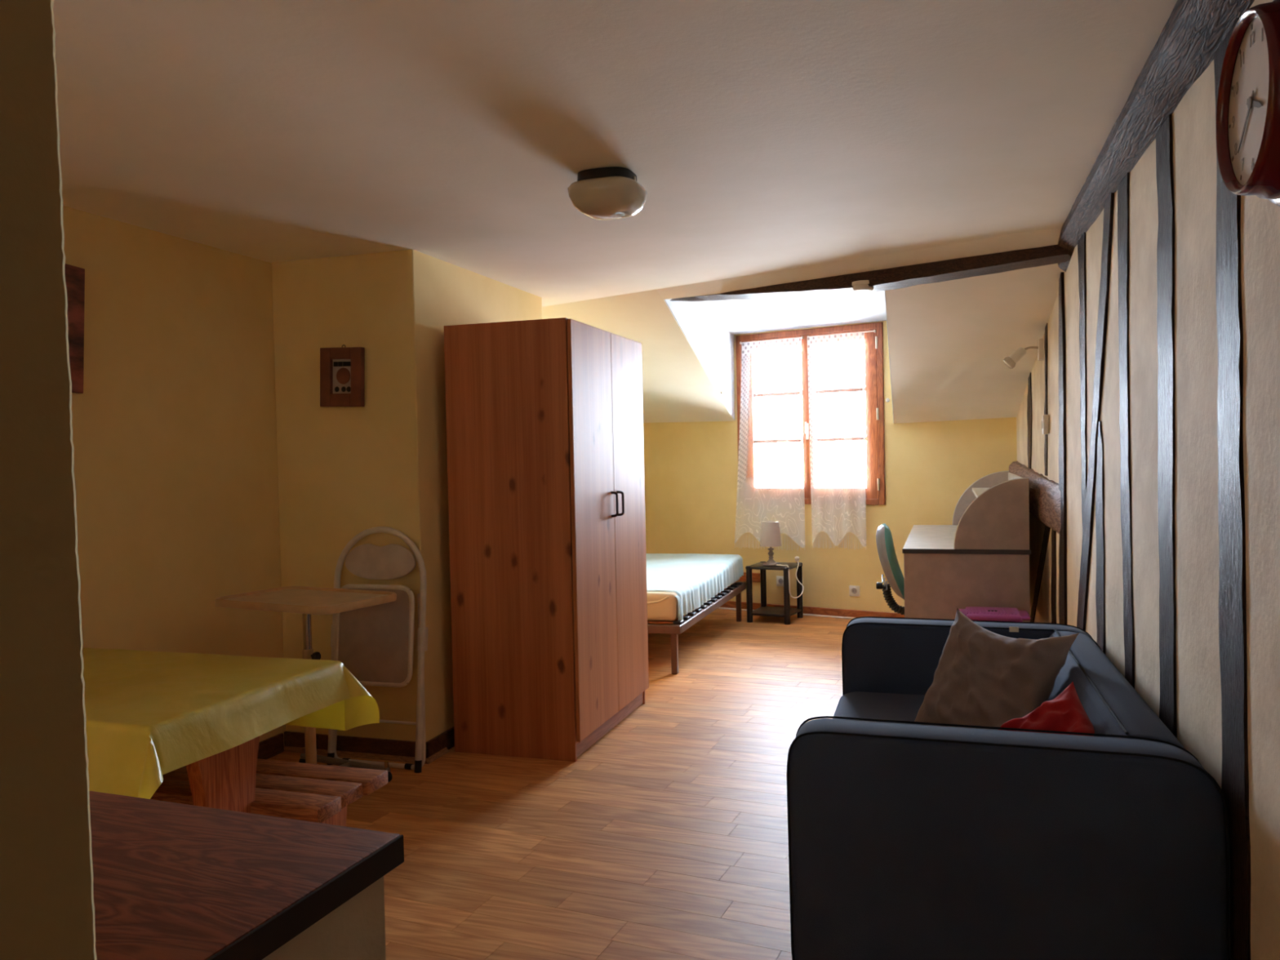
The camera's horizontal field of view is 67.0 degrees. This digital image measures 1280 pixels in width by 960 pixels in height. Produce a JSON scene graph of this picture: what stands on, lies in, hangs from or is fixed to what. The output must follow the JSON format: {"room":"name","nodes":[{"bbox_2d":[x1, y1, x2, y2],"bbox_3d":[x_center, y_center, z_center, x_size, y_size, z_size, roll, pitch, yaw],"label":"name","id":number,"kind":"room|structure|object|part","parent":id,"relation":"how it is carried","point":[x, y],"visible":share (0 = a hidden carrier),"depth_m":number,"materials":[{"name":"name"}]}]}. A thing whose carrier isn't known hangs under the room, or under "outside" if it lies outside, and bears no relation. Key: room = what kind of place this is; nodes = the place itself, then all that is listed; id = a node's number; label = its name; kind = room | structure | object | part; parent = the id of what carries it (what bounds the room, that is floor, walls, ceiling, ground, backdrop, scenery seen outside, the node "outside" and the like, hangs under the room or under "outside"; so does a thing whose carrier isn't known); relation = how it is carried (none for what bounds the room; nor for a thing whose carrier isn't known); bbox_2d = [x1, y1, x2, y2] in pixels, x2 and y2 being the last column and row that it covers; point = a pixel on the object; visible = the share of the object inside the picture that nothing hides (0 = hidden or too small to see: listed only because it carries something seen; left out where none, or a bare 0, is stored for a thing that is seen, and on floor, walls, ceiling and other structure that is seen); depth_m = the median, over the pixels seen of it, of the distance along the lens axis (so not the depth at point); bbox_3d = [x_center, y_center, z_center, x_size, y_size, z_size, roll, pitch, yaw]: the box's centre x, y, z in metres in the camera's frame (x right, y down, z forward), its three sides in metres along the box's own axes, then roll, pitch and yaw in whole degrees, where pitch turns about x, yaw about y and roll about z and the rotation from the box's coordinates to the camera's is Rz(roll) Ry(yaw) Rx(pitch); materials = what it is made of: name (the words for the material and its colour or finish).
{"room":"studio apartment","nodes":[
{"label":"studio apartment","id":0,"kind":"room"},
{"bbox_2d":[0,0,97,959],"bbox_3d":[-0.659,0.224,-0.402,0.128,2.200,2.020,-1,2,18],"label":"wall pier","id":1,"kind":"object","parent":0,"point":[47,907],"visible":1,"depth_m":0.51,"materials":[{"name":"yellow paint"}]},
{"bbox_2d":[62,205,285,742],"bbox_3d":[-1.808,0.084,4.175,0.215,2.300,10.350,-1,2,18],"label":"wall","id":2,"kind":"structure","parent":0,"point":[174,422],"depth_m":3.78,"materials":[{"name":"yellow paint"}]},
{"bbox_2d":[64,263,84,393],"bbox_3d":[-2.027,-0.526,3.117,0.021,0.465,0.561,-1,2,18],"label":"picture","id":3,"kind":"object","parent":2,"relation":"attached to","point":[74,276],"visible":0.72,"depth_m":3.34},
{"bbox_2d":[271,248,542,742],"bbox_3d":[-1.081,0.070,4.915,0.720,2.260,1.380,-1,2,18],"label":"wall","id":4,"kind":"structure","parent":0,"point":[344,472],"depth_m":4.26,"materials":[{"name":"yellow paint"}]},
{"bbox_2d":[320,344,364,406],"bbox_3d":[-1.300,-0.454,4.222,0.217,0.274,0.030,-1,2,18],"label":"framed picture","id":5,"kind":"object","parent":4,"relation":"attached to","point":[342,370],"visible":1,"depth_m":4.22,"materials":[{"name":"brown wood"}]},
{"bbox_2d":[333,359,351,393],"bbox_3d":[-1.298,-0.452,4.230,0.111,0.156,0.006,-1,2,18],"label":"print","id":6,"kind":"object","parent":5,"relation":"attached to","point":[341,367],"depth_m":4.23,"materials":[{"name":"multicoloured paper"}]},
{"bbox_2d":[257,726,454,759],"bbox_3d":[-1.849,1.236,2.435,0.734,0.085,6.620,-1,2,18],"label":"baseboard","id":7,"kind":"structure","parent":4,"relation":"attached to","point":[291,739],"depth_m":4.26,"materials":[{"name":"brown wood"}]},
{"bbox_2d":[284,746,448,764],"bbox_3d":[-1.233,1.208,4.338,0.748,0.020,0.180,-1,2,18],"label":"trim","id":8,"kind":"structure","parent":4,"relation":"attached to","point":[286,748],"depth_m":4.24,"materials":[{"name":"brown wood"}]},
{"bbox_2d":[266,608,852,959],"bbox_3d":[-0.028,1.240,3.645,3.900,0.060,10.350,-1,2,18],"label":"floor","id":9,"kind":"structure","parent":0,"point":[666,838],"depth_m":3.42,"materials":[{"name":"laminate"}]},
{"bbox_2d":[186,736,259,813],"bbox_3d":[-1.514,0.899,2.585,1.200,0.738,0.670,-1,2,18],"label":"dining table","id":10,"kind":"object","parent":9,"relation":"on","point":[225,780],"visible":0.22,"depth_m":2.41,"materials":[{"name":"brown wood"}]},
{"bbox_2d":[82,647,379,799],"bbox_3d":[-1.489,0.657,2.561,1.276,0.270,0.904,-1,2,18],"label":"tablecloth","id":11,"kind":"object","parent":10,"relation":"on","point":[150,715],"visible":0.66,"depth_m":2.38,"materials":[{"name":"yellow plastic"}]},
{"bbox_2d":[88,791,404,959],"bbox_3d":[-0.730,0.841,0.973,0.855,0.900,0.487,-1,2,21],"label":"countertop","id":12,"kind":"structure","parent":9,"relation":"on","point":[172,881],"depth_m":0.95,"materials":[{"name":"brown wood"}]},
{"bbox_2d":[150,758,387,826],"bbox_3d":[-1.326,1.044,2.763,1.204,0.430,0.316,-1,2,18],"label":"bench","id":13,"kind":"object","parent":9,"relation":"on","point":[300,791],"visible":0.32,"depth_m":2.61,"materials":[{"name":"brown wood"}]},
{"bbox_3d":[-0.870,1.058,2.618,0.040,0.390,0.239,-1,2,18],"label":"leg","id":14,"kind":"part","parent":13,"relation":"part of","materials":[{"name":"brown wood"}]},
{"bbox_2d":[214,586,396,782],"bbox_3d":[-1.294,0.842,3.812,0.628,0.779,0.432,0,2,28],"label":"table","id":15,"kind":"object","parent":9,"relation":"on","point":[306,601],"visible":0.65,"depth_m":3.79,"materials":[{"name":"beige laminate"}]},
{"bbox_2d":[214,586,396,614],"bbox_3d":[-1.308,0.469,3.792,0.628,0.032,0.408,0,2,28],"label":"tabletop","id":16,"kind":"object","parent":15,"relation":"on","point":[293,599],"depth_m":3.74,"materials":[{"name":"beige laminate"}]},
{"bbox_3d":[-1.270,0.688,3.769,0.050,0.040,0.038,0,2,28],"label":"height knob","id":17,"kind":"part","parent":15,"relation":"part of","materials":[{"name":"black plastic"}]},
{"bbox_3d":[-1.302,1.175,3.879,0.480,0.039,0.342,0,2,28],"label":"frame","id":18,"kind":"part","parent":15,"relation":"part of","materials":[{"name":"grey paint"}]},
{"bbox_2d":[262,875,386,959],"bbox_3d":[-0.737,0.857,0.973,0.842,0.870,0.460,-1,2,21],"label":"half wall","id":19,"kind":"structure","parent":9,"relation":"on","point":[355,930],"depth_m":0.97,"materials":[{"name":"beige paint"}]},
{"bbox_2d":[326,526,427,773],"bbox_3d":[-1.123,0.711,4.133,0.459,1.020,0.137,-1,2,18],"label":"folding chair","id":20,"kind":"object","parent":9,"relation":"on","point":[375,643],"visible":0.82,"depth_m":4.10,"materials":[{"name":"white paint"}]},
{"bbox_3d":[-1.131,0.658,4.110,0.346,0.394,0.012,-1,-5,18],"label":"seat panel","id":21,"kind":"part","parent":20,"relation":"part of","materials":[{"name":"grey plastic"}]},
{"bbox_3d":[-1.130,0.659,4.111,0.378,0.427,0.023,-1,-5,18],"label":"seat frame","id":22,"kind":"part","parent":20,"relation":"part of","materials":[{"name":"white paint"}]},
{"bbox_3d":[-1.117,0.853,4.144,0.459,0.737,0.034,-1,-5,18],"label":"leg frame","id":23,"kind":"part","parent":20,"relation":"part of","materials":[{"name":"white paint"}]},
{"bbox_3d":[-1.118,0.352,4.162,0.344,0.154,0.014,-1,-5,18],"label":"panel","id":24,"kind":"part","parent":20,"relation":"part of","materials":[{"name":"white plastic"}]},
{"bbox_2d":[444,317,648,761],"bbox_3d":[-0.392,0.247,4.660,0.634,1.890,0.998,-1,2,18],"label":"wardrobe","id":25,"kind":"object","parent":9,"relation":"on","point":[544,417],"visible":1,"depth_m":4.22,"materials":[{"name":"brown wood"}]},
{"bbox_3d":[-0.567,0.262,4.201,0.578,1.890,0.018,-1,2,18],"label":"panel","id":26,"kind":"part","parent":25,"relation":"part of","materials":[{"name":"brown wood"}]},
{"bbox_3d":[-0.205,0.211,4.343,0.018,1.799,0.504,-1,2,18],"label":"door","id":27,"kind":"part","parent":25,"relation":"part of","materials":[{"name":"brown wood"}]},
{"bbox_3d":[-0.118,0.114,4.536,0.034,0.122,0.012,-1,2,18],"label":"door handle","id":28,"kind":"part","parent":25,"relation":"part of","materials":[{"name":"black metal"}]},
{"bbox_3d":[-0.092,0.112,4.619,0.034,0.122,0.012,-1,2,18],"label":"door handle","id":29,"kind":"part","parent":25,"relation":"part of","materials":[{"name":"black metal"}]},
{"bbox_3d":[-0.054,0.196,4.817,0.018,1.799,0.484,-1,2,18],"label":"door","id":30,"kind":"part","parent":25,"relation":"part of","materials":[{"name":"brown wood"}]},
{"bbox_3d":[-0.269,0.232,5.135,0.578,1.890,0.018,-1,2,18],"label":"panel","id":31,"kind":"part","parent":25,"relation":"part of","materials":[{"name":"brown wood"}]},
{"bbox_2d":[647,582,746,674],"bbox_3d":[-0.111,0.977,6.824,1.355,0.311,1.950,-1,2,18],"label":"frame","id":32,"kind":"object","parent":9,"relation":"on","point":[735,589],"visible":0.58,"depth_m":6.00,"materials":[{"name":"brown paint"}]},
{"bbox_3d":[0.207,1.029,5.753,0.036,0.246,0.036,-1,2,18],"label":"leg","id":33,"kind":"part","parent":32,"relation":"part of","materials":[{"name":"brown paint"}]},
{"bbox_2d":[645,553,743,620],"bbox_3d":[-0.113,0.717,6.830,1.333,0.205,1.922,-1,2,18],"label":"mattress","id":34,"kind":"object","parent":32,"relation":"on","point":[677,584],"visible":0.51,"depth_m":6.54,"materials":[{"name":"white fabric"}]},
{"bbox_3d":[0.766,0.974,7.505,0.036,0.246,0.036,-1,2,18],"label":"leg","id":35,"kind":"part","parent":32,"relation":"part of","materials":[{"name":"brown paint"}]},
{"bbox_2d":[745,560,803,624],"bbox_3d":[1.051,0.873,7.537,0.350,0.434,0.369,0,2,27],"label":"stand","id":36,"kind":"object","parent":9,"relation":"on","point":[786,611],"visible":0.91,"depth_m":7.45,"materials":[{"name":"black wood"}]},
{"bbox_3d":[0.845,0.879,7.461,0.050,0.434,0.049,0,2,27],"label":"leg","id":37,"kind":"part","parent":36,"relation":"part of","materials":[{"name":"black wood"}]},
{"bbox_3d":[0.988,0.869,7.747,0.050,0.434,0.049,0,2,27],"label":"leg","id":38,"kind":"part","parent":36,"relation":"part of","materials":[{"name":"black wood"}]},
{"bbox_2d":[751,606,800,617],"bbox_3d":[1.054,1.026,7.541,0.330,0.018,0.350,0,2,27],"label":"shelf","id":39,"kind":"object","parent":36,"relation":"attached to","point":[777,611],"depth_m":7.48,"materials":[{"name":"black wood"}]},
{"bbox_2d":[760,520,804,598],"bbox_3d":[1.090,0.605,7.415,0.354,0.573,0.185,0,2,39],"label":"table lamp","id":40,"kind":"object","parent":36,"relation":"on","point":[770,530],"visible":1,"depth_m":7.40,"materials":[{"name":"white fabric"}]},
{"bbox_3d":[1.007,0.415,7.463,0.166,0.187,0.166,0,2,27],"label":"lamp shade","id":41,"kind":"part","parent":40,"relation":"part of","materials":[{"name":"beige fabric"}]},
{"bbox_3d":[1.010,0.557,7.466,0.072,0.162,0.072,0,2,27],"label":"stem","id":42,"kind":"part","parent":40,"relation":"part of","materials":[{"name":"grey wood"}]},
{"bbox_3d":[1.145,0.757,7.367,0.166,0.270,0.170,-2,1,-14],"label":"cord","id":43,"kind":"part","parent":40,"relation":"part of","materials":[{"name":"white plastic"}]},
{"bbox_3d":[1.113,0.877,7.327,0.050,0.434,0.049,0,2,27],"label":"leg","id":44,"kind":"part","parent":36,"relation":"part of","materials":[{"name":"black wood"}]},
{"bbox_3d":[1.256,0.867,7.612,0.050,0.434,0.049,0,2,27],"label":"leg","id":45,"kind":"part","parent":36,"relation":"part of","materials":[{"name":"black wood"}]},
{"bbox_2d":[717,607,856,618],"bbox_3d":[1.398,1.072,7.654,2.700,0.015,0.025,0,2,33],"label":"cable","id":46,"kind":"object","parent":9,"relation":"on","point":[726,608],"visible":0.27,"depth_m":7.64,"materials":[{"name":"plastic"}]},
{"bbox_2d":[875,523,904,615],"bbox_3d":[1.829,0.695,6.183,0.620,0.824,0.534,-1,1,15],"label":"office chair","id":47,"kind":"object","parent":9,"relation":"on","point":[884,540],"visible":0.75,"depth_m":6.06,"materials":[{"name":"teal fabric"}]},
{"bbox_3d":[1.542,0.682,6.233,0.040,0.044,0.044,-1,1,15],"label":"tilt knob","id":48,"kind":"part","parent":47,"relation":"part of","materials":[{"name":"black plastic"}]},
{"bbox_2d":[902,471,1031,622],"bbox_3d":[2.013,0.536,6.020,0.652,1.142,1.764,-1,2,18],"label":"desk","id":49,"kind":"object","parent":9,"relation":"on","point":[982,558],"visible":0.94,"depth_m":5.18,"materials":[{"name":"grey laminate"}]},
{"bbox_3d":[1.755,0.764,5.202,0.638,0.739,0.020,-1,2,18],"label":"panel","id":50,"kind":"part","parent":49,"relation":"part of","materials":[{"name":"grey laminate"}]},
{"bbox_2d":[959,606,1031,622],"bbox_3d":[1.807,0.902,4.950,0.369,0.473,0.290,-1,2,18],"label":"step stool","id":51,"kind":"object","parent":9,"relation":"on","point":[973,613],"visible":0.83,"depth_m":4.86,"materials":[{"name":"plastic"}]},
{"bbox_3d":[1.776,0.862,4.853,0.260,0.320,0.010,-1,2,18],"label":"fold panel","id":52,"kind":"part","parent":51,"relation":"part of","materials":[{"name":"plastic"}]},
{"bbox_2d":[786,616,1231,959],"bbox_3d":[1.005,0.878,2.898,0.930,0.657,1.613,-1,1,17],"label":"sofa","id":53,"kind":"object","parent":9,"relation":"on","point":[908,839],"visible":0.95,"depth_m":2.15,"materials":[{"name":"grey fabric"}]},
{"bbox_2d":[833,691,924,724],"bbox_3d":[0.872,0.895,2.938,0.652,0.177,1.315,-1,1,17],"label":"seat cushion","id":54,"kind":"object","parent":53,"relation":"on","point":[886,705],"depth_m":3.42,"materials":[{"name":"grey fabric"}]},
{"bbox_3d":[1.223,0.837,3.598,0.907,0.615,0.145,-1,1,17],"label":"arm","id":55,"kind":"part","parent":53,"relation":"part of","materials":[{"name":"grey fabric"}]},
{"bbox_2d":[914,607,1079,729],"bbox_3d":[1.109,0.648,3.075,0.273,0.410,0.455,-2,2,-30],"label":"cushion","id":56,"kind":"object","parent":53,"relation":"on","point":[983,677],"visible":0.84,"depth_m":3.01,"materials":[{"name":"beige fabric"}]},
{"bbox_3d":[0.802,0.881,2.192,0.907,0.615,0.143,-1,1,17],"label":"arm","id":57,"kind":"part","parent":53,"relation":"part of","materials":[{"name":"grey fabric"}]},
{"bbox_2d":[998,682,1094,736],"bbox_3d":[0.985,0.720,2.397,0.465,0.370,0.308,-1,1,5],"label":"cushion","id":58,"kind":"object","parent":53,"relation":"on","point":[1065,712],"visible":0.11,"depth_m":2.44,"materials":[{"name":"red fabric"}]},
{"bbox_3d":[1.228,0.839,2.829,0.415,0.571,1.331,-1,1,17],"label":"backrest","id":59,"kind":"part","parent":53,"relation":"part of","materials":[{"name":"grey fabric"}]},
{"bbox_2d":[53,0,1177,423],"bbox_3d":[-0.104,-0.720,3.486,3.900,0.910,10.119,-1,2,18],"label":"ceiling","id":60,"kind":"structure","parent":0,"point":[786,155],"depth_m":2.80,"materials":[{"name":"paint"}]},
{"bbox_2d":[567,166,647,220],"bbox_3d":[-0.103,-0.910,3.102,0.234,0.132,0.234,-1,2,18],"label":"ceiling light","id":61,"kind":"object","parent":60,"relation":"attached to","point":[609,193],"visible":1,"depth_m":3.02,"materials":[{"name":"white glass"}]},
{"bbox_2d":[852,280,873,292],"bbox_3d":[1.086,-0.940,4.706,0.108,0.047,0.108,-1,2,18],"label":"smoke detector","id":62,"kind":"object","parent":60,"relation":"attached to","point":[861,286],"visible":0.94,"depth_m":4.67,"materials":[{"name":"white plastic"}]},
{"bbox_2d":[643,320,1017,613],"bbox_3d":[1.285,-0.224,7.858,4.300,2.600,0.250,0,2,33],"label":"wall","id":63,"kind":"structure","parent":0,"point":[691,468],"depth_m":7.63,"materials":[{"name":"yellow paint"}]},
{"bbox_2d":[737,572,759,582],"bbox_3d":[0.429,0.803,8.284,1.390,0.073,0.023,0,2,33],"label":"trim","id":64,"kind":"structure","parent":63,"relation":"attached to","point":[755,576],"depth_m":7.95,"materials":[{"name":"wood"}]},
{"bbox_2d":[776,576,783,586],"bbox_3d":[1.141,0.821,7.830,0.084,0.084,0.018,0,2,33],"label":"wall socket","id":65,"kind":"object","parent":63,"relation":"attached to","point":[780,580],"visible":0.88,"depth_m":7.83,"materials":[{"name":"white plastic"}]},
{"bbox_2d":[754,340,863,357],"bbox_3d":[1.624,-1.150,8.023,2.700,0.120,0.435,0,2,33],"label":"lace curtain","id":66,"kind":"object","parent":63,"relation":"attached to","point":[857,341],"depth_m":8.24,"materials":[{"name":"white fabric"}]},
{"bbox_2d":[735,321,885,505],"bbox_3d":[1.332,-0.500,7.669,1.235,1.384,0.138,0,2,33],"label":"window","id":67,"kind":"structure","parent":63,"relation":"in","point":[873,341],"depth_m":7.58,"materials":[{"name":"brown wood"}]},
{"bbox_2d":[739,336,803,344],"bbox_3d":[1.056,-1.125,7.793,0.555,0.018,0.022,0,2,33],"label":"curtain rod","id":68,"kind":"object","parent":67,"relation":"attached to","point":[802,337],"visible":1,"depth_m":7.79,"materials":[{"name":"white plastic"}]},
{"bbox_2d":[734,337,804,550],"bbox_3d":[1.025,-0.278,7.814,0.630,1.688,0.033,0,2,33],"label":"lace curtain","id":69,"kind":"object","parent":68,"relation":"hanging from","point":[784,503],"visible":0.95,"depth_m":7.83,"materials":[{"name":"white fabric"}]},
{"bbox_3d":[1.099,-0.499,7.834,0.570,1.294,0.052,0,2,33],"label":"sash","id":70,"kind":"part","parent":67,"relation":"part of","materials":[{"name":"brown wood"}]},
{"bbox_3d":[1.311,-0.389,7.631,0.024,0.140,0.044,0,2,33],"label":"handle","id":71,"kind":"part","parent":67,"relation":"part of","materials":[{"name":"white plastic"}]},
{"bbox_2d":[807,329,875,337],"bbox_3d":[1.552,-1.127,7.474,0.552,0.018,0.022,0,2,33],"label":"curtain rod","id":72,"kind":"object","parent":67,"relation":"attached to","point":[873,331],"visible":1,"depth_m":7.42,"materials":[{"name":"white plastic"}]},
{"bbox_2d":[807,331,866,549],"bbox_3d":[1.523,-0.293,7.488,0.469,1.663,0.034,0,2,33],"label":"lace curtain","id":73,"kind":"object","parent":72,"relation":"hanging from","point":[840,511],"visible":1,"depth_m":7.51,"materials":[{"name":"white fabric"}]},
{"bbox_3d":[1.579,-0.502,7.526,0.569,1.294,0.052,0,2,33],"label":"sash","id":74,"kind":"part","parent":67,"relation":"part of","materials":[{"name":"brown wood"}]},
{"bbox_2d":[719,600,904,617],"bbox_3d":[1.239,1.045,7.777,3.500,0.070,0.017,0,2,33],"label":"baseboard","id":75,"kind":"structure","parent":63,"relation":"attached to","point":[730,604],"depth_m":7.60,"materials":[{"name":"brown wood"}]},
{"bbox_2d":[848,585,859,596],"bbox_3d":[1.661,0.861,7.497,0.084,0.084,0.018,0,2,33],"label":"wall socket","id":76,"kind":"object","parent":63,"relation":"attached to","point":[854,590],"visible":1,"depth_m":7.50,"materials":[{"name":"white plastic"}]},
{"bbox_2d":[1008,0,1279,959],"bbox_3d":[1.506,0.046,2.906,0.374,2.300,9.956,-1,1,17],"label":"wall","id":77,"kind":"structure","parent":0,"point":[1154,479],"depth_m":2.36,"materials":[{"name":"beige paint"}]},
{"bbox_2d":[1003,337,1044,368],"bbox_3d":[2.015,-0.661,5.080,0.202,0.146,0.072,-1,2,25],"label":"wall spotlight","id":78,"kind":"object","parent":77,"relation":"attached to","point":[1011,361],"visible":1,"depth_m":5.07,"materials":[{"name":"white plastic"}]},
{"bbox_3d":[1.954,-0.620,5.112,0.064,0.065,0.068,-1,2,18],"label":"spot bulb","id":79,"kind":"part","parent":78,"relation":"part of","materials":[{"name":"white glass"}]},
{"bbox_3d":[2.044,-0.688,5.071,0.087,0.026,0.012,0,2,31],"label":"spot arm","id":80,"kind":"part","parent":78,"relation":"part of","materials":[{"name":"metal"}]},
{"bbox_3d":[2.376,-0.383,5.898,0.008,0.630,0.251,-1,1,17],"label":"timber post","id":81,"kind":"part","parent":77,"relation":"part of","materials":[{"name":"brown wood"}]},
{"bbox_3d":[2.281,0.064,5.659,0.065,0.324,2.421,-1,1,17],"label":"timber rail","id":82,"kind":"part","parent":77,"relation":"part of","materials":[{"name":"wood"}]},
{"bbox_3d":[2.317,0.660,5.652,0.008,0.900,1.416,-1,1,17],"label":"timber post","id":83,"kind":"part","parent":77,"relation":"part of","materials":[{"name":"brown wood"}]},
{"bbox_2d":[1041,414,1048,434],"bbox_3d":[2.092,-0.286,4.994,0.034,0.100,0.060,-1,2,18],"label":"switch box","id":84,"kind":"object","parent":77,"relation":"attached to","point":[1045,418],"visible":1,"depth_m":4.97,"materials":[{"name":"white plastic"}]},
{"bbox_3d":[2.129,-0.467,5.074,0.008,0.890,0.178,-1,1,17],"label":"timber post","id":85,"kind":"part","parent":77,"relation":"part of","materials":[{"name":"wood"}]},
{"bbox_3d":[2.086,0.675,4.877,0.008,0.920,0.217,-1,1,17],"label":"timber post","id":86,"kind":"part","parent":77,"relation":"part of","materials":[{"name":"black wood"}]},
{"bbox_3d":[1.958,0.077,4.488,0.014,2.140,0.246,-1,1,17],"label":"timber post","id":87,"kind":"part","parent":77,"relation":"part of","materials":[{"name":"black wood"}]},
{"bbox_3d":[1.768,-0.369,3.860,0.008,1.210,0.174,-1,1,17],"label":"timber post","id":88,"kind":"part","parent":77,"relation":"part of","materials":[{"name":"grey wood"}]},
{"bbox_3d":[1.735,0.095,3.734,0.032,2.150,1.108,-1,2,18],"label":"timber post","id":89,"kind":"part","parent":77,"relation":"part of","materials":[{"name":"grey wood"}]},
{"bbox_3d":[1.683,0.481,3.537,0.008,1.390,0.176,-1,1,17],"label":"timber post","id":90,"kind":"part","parent":77,"relation":"part of","materials":[{"name":"grey wood"}]},
{"bbox_3d":[1.529,0.122,3.037,0.008,2.140,0.197,-1,1,17],"label":"timber post","id":91,"kind":"part","parent":77,"relation":"part of","materials":[{"name":"grey wood"}]},
{"bbox_3d":[1.377,0.138,2.529,0.008,2.140,0.183,-1,1,17],"label":"timber post","id":92,"kind":"part","parent":77,"relation":"part of","materials":[{"name":"grey wood"}]},
{"bbox_3d":[1.214,0.155,1.982,0.008,2.140,0.200,-1,1,17],"label":"timber post","id":93,"kind":"part","parent":77,"relation":"part of","materials":[{"name":"grey wood"}]},
{"bbox_2d":[1216,0,1279,206],"bbox_3d":[1.046,-0.628,1.601,0.092,0.352,0.352,-1,1,17],"label":"wall clock","id":94,"kind":"object","parent":77,"relation":"attached to","point":[1248,108],"visible":1,"depth_m":1.61,"materials":[{"name":"red plastic"}]}
]}

